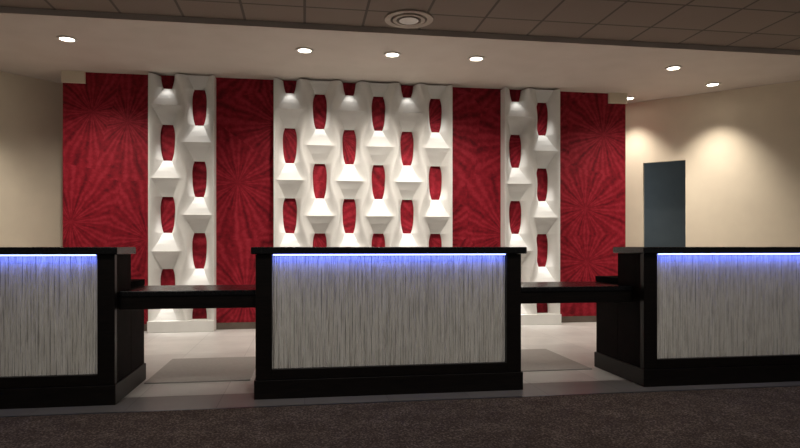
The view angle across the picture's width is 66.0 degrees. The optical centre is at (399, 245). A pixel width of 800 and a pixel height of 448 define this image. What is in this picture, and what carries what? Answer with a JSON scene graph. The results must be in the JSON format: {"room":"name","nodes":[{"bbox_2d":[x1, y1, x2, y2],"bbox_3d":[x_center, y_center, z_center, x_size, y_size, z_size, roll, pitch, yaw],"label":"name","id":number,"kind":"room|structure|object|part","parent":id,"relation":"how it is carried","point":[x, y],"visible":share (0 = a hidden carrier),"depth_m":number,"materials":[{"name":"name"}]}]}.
{"room":"hotel lobby","nodes":[
{"label":"hotel lobby","id":0,"kind":"room"},
{"bbox_2d":[0,71,62,246],"bbox_3d":[-5.828,-0.575,7.321,0.150,3.410,4.600,0,0,36],"label":"wall","id":1,"kind":"structure","parent":0,"point":[31,109],"depth_m":8.33,"materials":[{"name":"beige paint"}]},
{"bbox_2d":[63,72,625,323],"bbox_3d":[-0.524,-0.575,8.743,7.880,3.410,0.200,0,0,-9],"label":"wall","id":2,"kind":"structure","parent":0,"point":[105,118],"depth_m":8.44,"materials":[{"name":"red fabric"}]},
{"bbox_2d":[61,70,85,83],"bbox_3d":[-4.260,-2.205,8.038,0.280,0.150,0.050,0,0,-9],"label":"trim","id":3,"kind":"structure","parent":2,"relation":"attached to","point":[66,76],"depth_m":8.02,"materials":[{"name":"beige paint"}]},
{"bbox_2d":[144,316,595,330],"bbox_3d":[-0.507,1.085,8.637,7.880,0.090,0.015,0,0,-9],"label":"baseboard","id":4,"kind":"structure","parent":2,"relation":"attached to","point":[564,319],"depth_m":8.39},
{"bbox_2d":[608,93,626,103],"bbox_3d":[3.251,-2.205,9.201,0.280,0.150,0.050,0,0,-9],"label":"trim","id":5,"kind":"structure","parent":2,"relation":"attached to","point":[613,98],"depth_m":9.18,"materials":[{"name":"beige paint"}]},
{"bbox_2d":[0,7,799,103],"bbox_3d":[-0.431,-2.380,9.319,18.000,0.200,5.450,0,0,-9],"label":"ceiling","id":6,"kind":"structure","parent":0,"point":[118,43],"depth_m":7.37,"materials":[{"name":"paint"}]},
{"bbox_2d":[56,35,77,42],"bbox_3d":[-3.659,-2.274,6.770,0.210,0.012,0.210,0,0,-9],"label":"recessed light","id":7,"kind":"object","parent":6,"relation":"in","point":[63,38],"visible":1,"depth_m":6.76,"materials":[{"name":"glass"}]},
{"bbox_2d":[295,47,313,53],"bbox_3d":[-1.109,-2.274,7.165,0.210,0.012,0.210,0,0,-9],"label":"recessed light","id":8,"kind":"object","parent":6,"relation":"in","point":[304,50],"visible":1,"depth_m":7.17,"materials":[{"name":"glass"}]},
{"bbox_2d":[383,51,400,57],"bbox_3d":[-0.091,-2.274,7.322,0.210,0.012,0.210,0,0,-9],"label":"recessed light","id":9,"kind":"object","parent":6,"relation":"in","point":[391,54],"visible":1,"depth_m":7.32,"materials":[{"name":"glass"}]},
{"bbox_2d":[468,56,484,61],"bbox_3d":[0.927,-2.274,7.480,0.210,0.012,0.210,0,0,-9],"label":"recessed light","id":10,"kind":"object","parent":6,"relation":"in","point":[471,58],"visible":1,"depth_m":7.47,"materials":[{"name":"glass"}]},
{"bbox_2d":[627,96,635,99],"bbox_3d":[3.520,-2.274,9.490,0.210,0.012,0.210,0,0,-9],"label":"recessed light","id":11,"kind":"object","parent":6,"relation":"in","point":[628,97],"visible":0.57,"depth_m":9.45,"materials":[{"name":"glass"}]},
{"bbox_2d":[664,65,681,70],"bbox_3d":[3.496,-2.274,7.878,0.210,0.012,0.210,0,0,-9],"label":"recessed light","id":12,"kind":"object","parent":6,"relation":"in","point":[675,67],"visible":1,"depth_m":7.87,"materials":[{"name":"glass"}]},
{"bbox_2d":[704,82,720,86],"bbox_3d":[4.404,-2.274,8.676,0.210,0.012,0.210,0,0,-9],"label":"recessed light","id":13,"kind":"object","parent":6,"relation":"in","point":[712,84],"visible":1,"depth_m":8.67,"materials":[{"name":"glass"}]},
{"bbox_2d":[0,386,799,447],"bbox_3d":[0.881,1.178,0.845,18.000,0.104,7.400,0,0,-9],"label":"floor","id":14,"kind":"structure","parent":0,"point":[767,417],"depth_m":3.84,"materials":[{"name":"carpet"}]},
{"bbox_2d":[0,385,799,416],"bbox_3d":[0.314,1.152,4.511,18.000,0.056,0.020,0,0,-9],"label":"trim","id":15,"kind":"structure","parent":14,"relation":"on","point":[793,385],"depth_m":4.43,"materials":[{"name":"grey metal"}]},
{"bbox_2d":[0,0,799,49],"bbox_3d":[0.717,-2.410,1.907,18.000,0.140,9.550,0,0,-9],"label":"ceiling","id":16,"kind":"structure","parent":0,"point":[767,24],"depth_m":6.25,"materials":[{"name":"tile"}]},
{"bbox_2d":[385,9,432,28],"bbox_3d":[0.091,-2.327,6.339,0.500,0.026,0.500,0,0,-9],"label":"ceiling vent","id":17,"kind":"object","parent":16,"relation":"in","point":[406,18],"visible":1,"depth_m":6.30,"materials":[{"name":"metal"}]},
{"bbox_3d":[0.091,-2.314,6.339,0.200,0.001,0.200,0,0,-9],"label":"plate","id":18,"kind":"part","parent":17,"relation":"part of","materials":[{"name":"white metal"}]},
{"bbox_2d":[0,322,799,415],"bbox_3d":[-0.268,1.180,8.266,18.000,0.100,7.580,0,0,-9],"label":"floor","id":19,"kind":"structure","parent":0,"point":[575,341],"depth_m":5.03,"materials":[{"name":"tile"}]},
{"bbox_2d":[0,247,145,408],"bbox_3d":[-3.104,0.569,4.625,2.104,1.122,0.890,0,0,-9],"label":"reception desk","id":20,"kind":"object","parent":19,"relation":"on","point":[66,340],"visible":1,"depth_m":4.37,"materials":[{"name":"espresso wood"},{"name":"black stone"},{"name":"grey streaked laminate"}]},
{"bbox_3d":[-3.050,0.491,4.277,1.810,0.854,0.022,0,0,-9],"label":"reed panel","id":21,"kind":"part","parent":20,"relation":"part of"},
{"bbox_3d":[-3.048,0.526,4.261,2.044,0.928,0.055,0,0,-9],"label":"frame","id":22,"kind":"part","parent":20,"relation":"part of","materials":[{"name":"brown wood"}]},
{"bbox_2d":[0,247,135,254],"bbox_3d":[-3.074,0.034,4.432,2.104,0.052,0.500,0,0,-9],"label":"countertop","id":23,"kind":"structure","parent":20,"relation":"on","point":[3,250],"depth_m":4.30,"materials":[{"name":"black stone"}]},
{"bbox_2d":[131,279,144,287],"bbox_3d":[-3.140,0.305,4.859,2.044,0.050,0.415,0,0,-9],"label":"countertop","id":24,"kind":"structure","parent":20,"relation":"on","point":[134,282],"depth_m":5.02,"materials":[{"name":"black laminate"}]},
{"bbox_2d":[147,73,215,332],"bbox_3d":[-2.882,-0.565,8.160,0.840,3.390,0.220,0,0,-9],"label":"wall panel","id":25,"kind":"object","parent":19,"relation":"on","point":[173,106],"visible":0.91,"depth_m":8.13,"materials":[{"name":"white paint"}]},
{"bbox_2d":[144,357,255,383],"bbox_3d":[-1.760,1.125,5.647,0.850,0.008,1.100,0,0,-9],"label":"floor mat","id":26,"kind":"object","parent":19,"relation":"on","point":[185,370],"visible":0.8,"depth_m":5.55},
{"bbox_2d":[274,78,452,246],"bbox_3d":[-0.491,-0.565,8.530,2.472,3.390,0.220,0,0,-9],"label":"wall panel","id":27,"kind":"object","parent":19,"relation":"on","point":[294,110],"visible":0.59,"depth_m":8.50,"materials":[{"name":"white paint"}]},
{"bbox_2d":[251,247,526,399],"bbox_3d":[-0.116,0.569,5.087,2.104,1.122,0.890,0,0,-9],"label":"reception desk","id":28,"kind":"object","parent":19,"relation":"on","point":[331,321],"visible":1,"depth_m":4.71,"materials":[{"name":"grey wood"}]},
{"bbox_2d":[119,285,255,309],"bbox_3d":[-1.614,0.398,4.880,0.975,0.135,0.660,0,0,-9],"label":"countertop","id":29,"kind":"structure","parent":28,"relation":"attached to","point":[159,296],"depth_m":4.58,"materials":[{"name":"black wood"}]},
{"bbox_3d":[-0.062,0.491,4.739,1.810,0.854,0.022,0,0,-9],"label":"reed panel","id":30,"kind":"part","parent":28,"relation":"part of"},
{"bbox_2d":[251,247,526,253],"bbox_3d":[-0.086,0.034,4.894,2.104,0.052,0.500,0,0,-9],"label":"countertop","id":31,"kind":"structure","parent":28,"relation":"on","point":[254,250],"depth_m":4.64,"materials":[{"name":"black stone"}]},
{"bbox_2d":[501,87,560,324],"bbox_3d":[1.891,-0.565,8.899,0.840,3.390,0.220,0,0,-9],"label":"wall panel","id":32,"kind":"object","parent":19,"relation":"on","point":[519,118],"visible":0.85,"depth_m":8.89,"materials":[{"name":"white paint"}]},
{"bbox_2d":[521,349,591,371],"bbox_3d":[1.254,1.125,6.114,0.850,0.008,1.100,0,0,-9],"label":"floor mat","id":33,"kind":"object","parent":19,"relation":"on","point":[531,359],"visible":0.51,"depth_m":5.93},
{"bbox_2d":[594,247,799,386],"bbox_3d":[2.909,0.569,5.495,2.104,1.122,0.890,0,0,-9],"label":"reception desk","id":34,"kind":"object","parent":19,"relation":"on","point":[695,315],"visible":1,"depth_m":5.09,"materials":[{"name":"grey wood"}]},
{"bbox_2d":[521,281,632,303],"bbox_3d":[1.388,0.398,5.345,1.000,0.135,0.660,0,0,-9],"label":"countertop","id":35,"kind":"structure","parent":34,"relation":"attached to","point":[587,291],"depth_m":5.04,"materials":[{"name":"black wood"}]},
{"bbox_2d":[595,276,617,283],"bbox_3d":[2.872,0.305,5.729,2.044,0.050,0.415,0,0,-9],"label":"countertop","id":36,"kind":"structure","parent":34,"relation":"on","point":[608,279],"depth_m":5.57,"materials":[{"name":"black laminate"}]},
{"bbox_2d":[613,247,799,253],"bbox_3d":[2.938,0.034,5.302,2.104,0.052,0.500,0,0,-9],"label":"countertop","id":37,"kind":"structure","parent":34,"relation":"on","point":[644,250],"depth_m":5.01,"materials":[{"name":"black stone"}]},
{"bbox_3d":[2.965,0.526,5.131,2.044,0.928,0.055,0,0,-9],"label":"frame","id":38,"kind":"part","parent":34,"relation":"part of","materials":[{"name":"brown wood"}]},
{"bbox_3d":[2.962,0.491,5.147,1.810,0.854,0.022,0,0,-9],"label":"reed panel","id":39,"kind":"part","parent":34,"relation":"part of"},
{"bbox_2d":[644,160,685,246],"bbox_3d":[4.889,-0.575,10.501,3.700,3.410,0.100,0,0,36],"label":"door","id":40,"kind":"structure","parent":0,"point":[664,182],"depth_m":10.66,"materials":[{"name":"paint"}]},
{"bbox_2d":[626,81,799,246],"bbox_3d":[4.936,-0.575,8.955,4.600,3.410,0.060,0,0,36],"label":"wall","id":41,"kind":"structure","parent":0,"point":[740,148],"depth_m":9.04,"materials":[{"name":"beige paint"}]}
]}

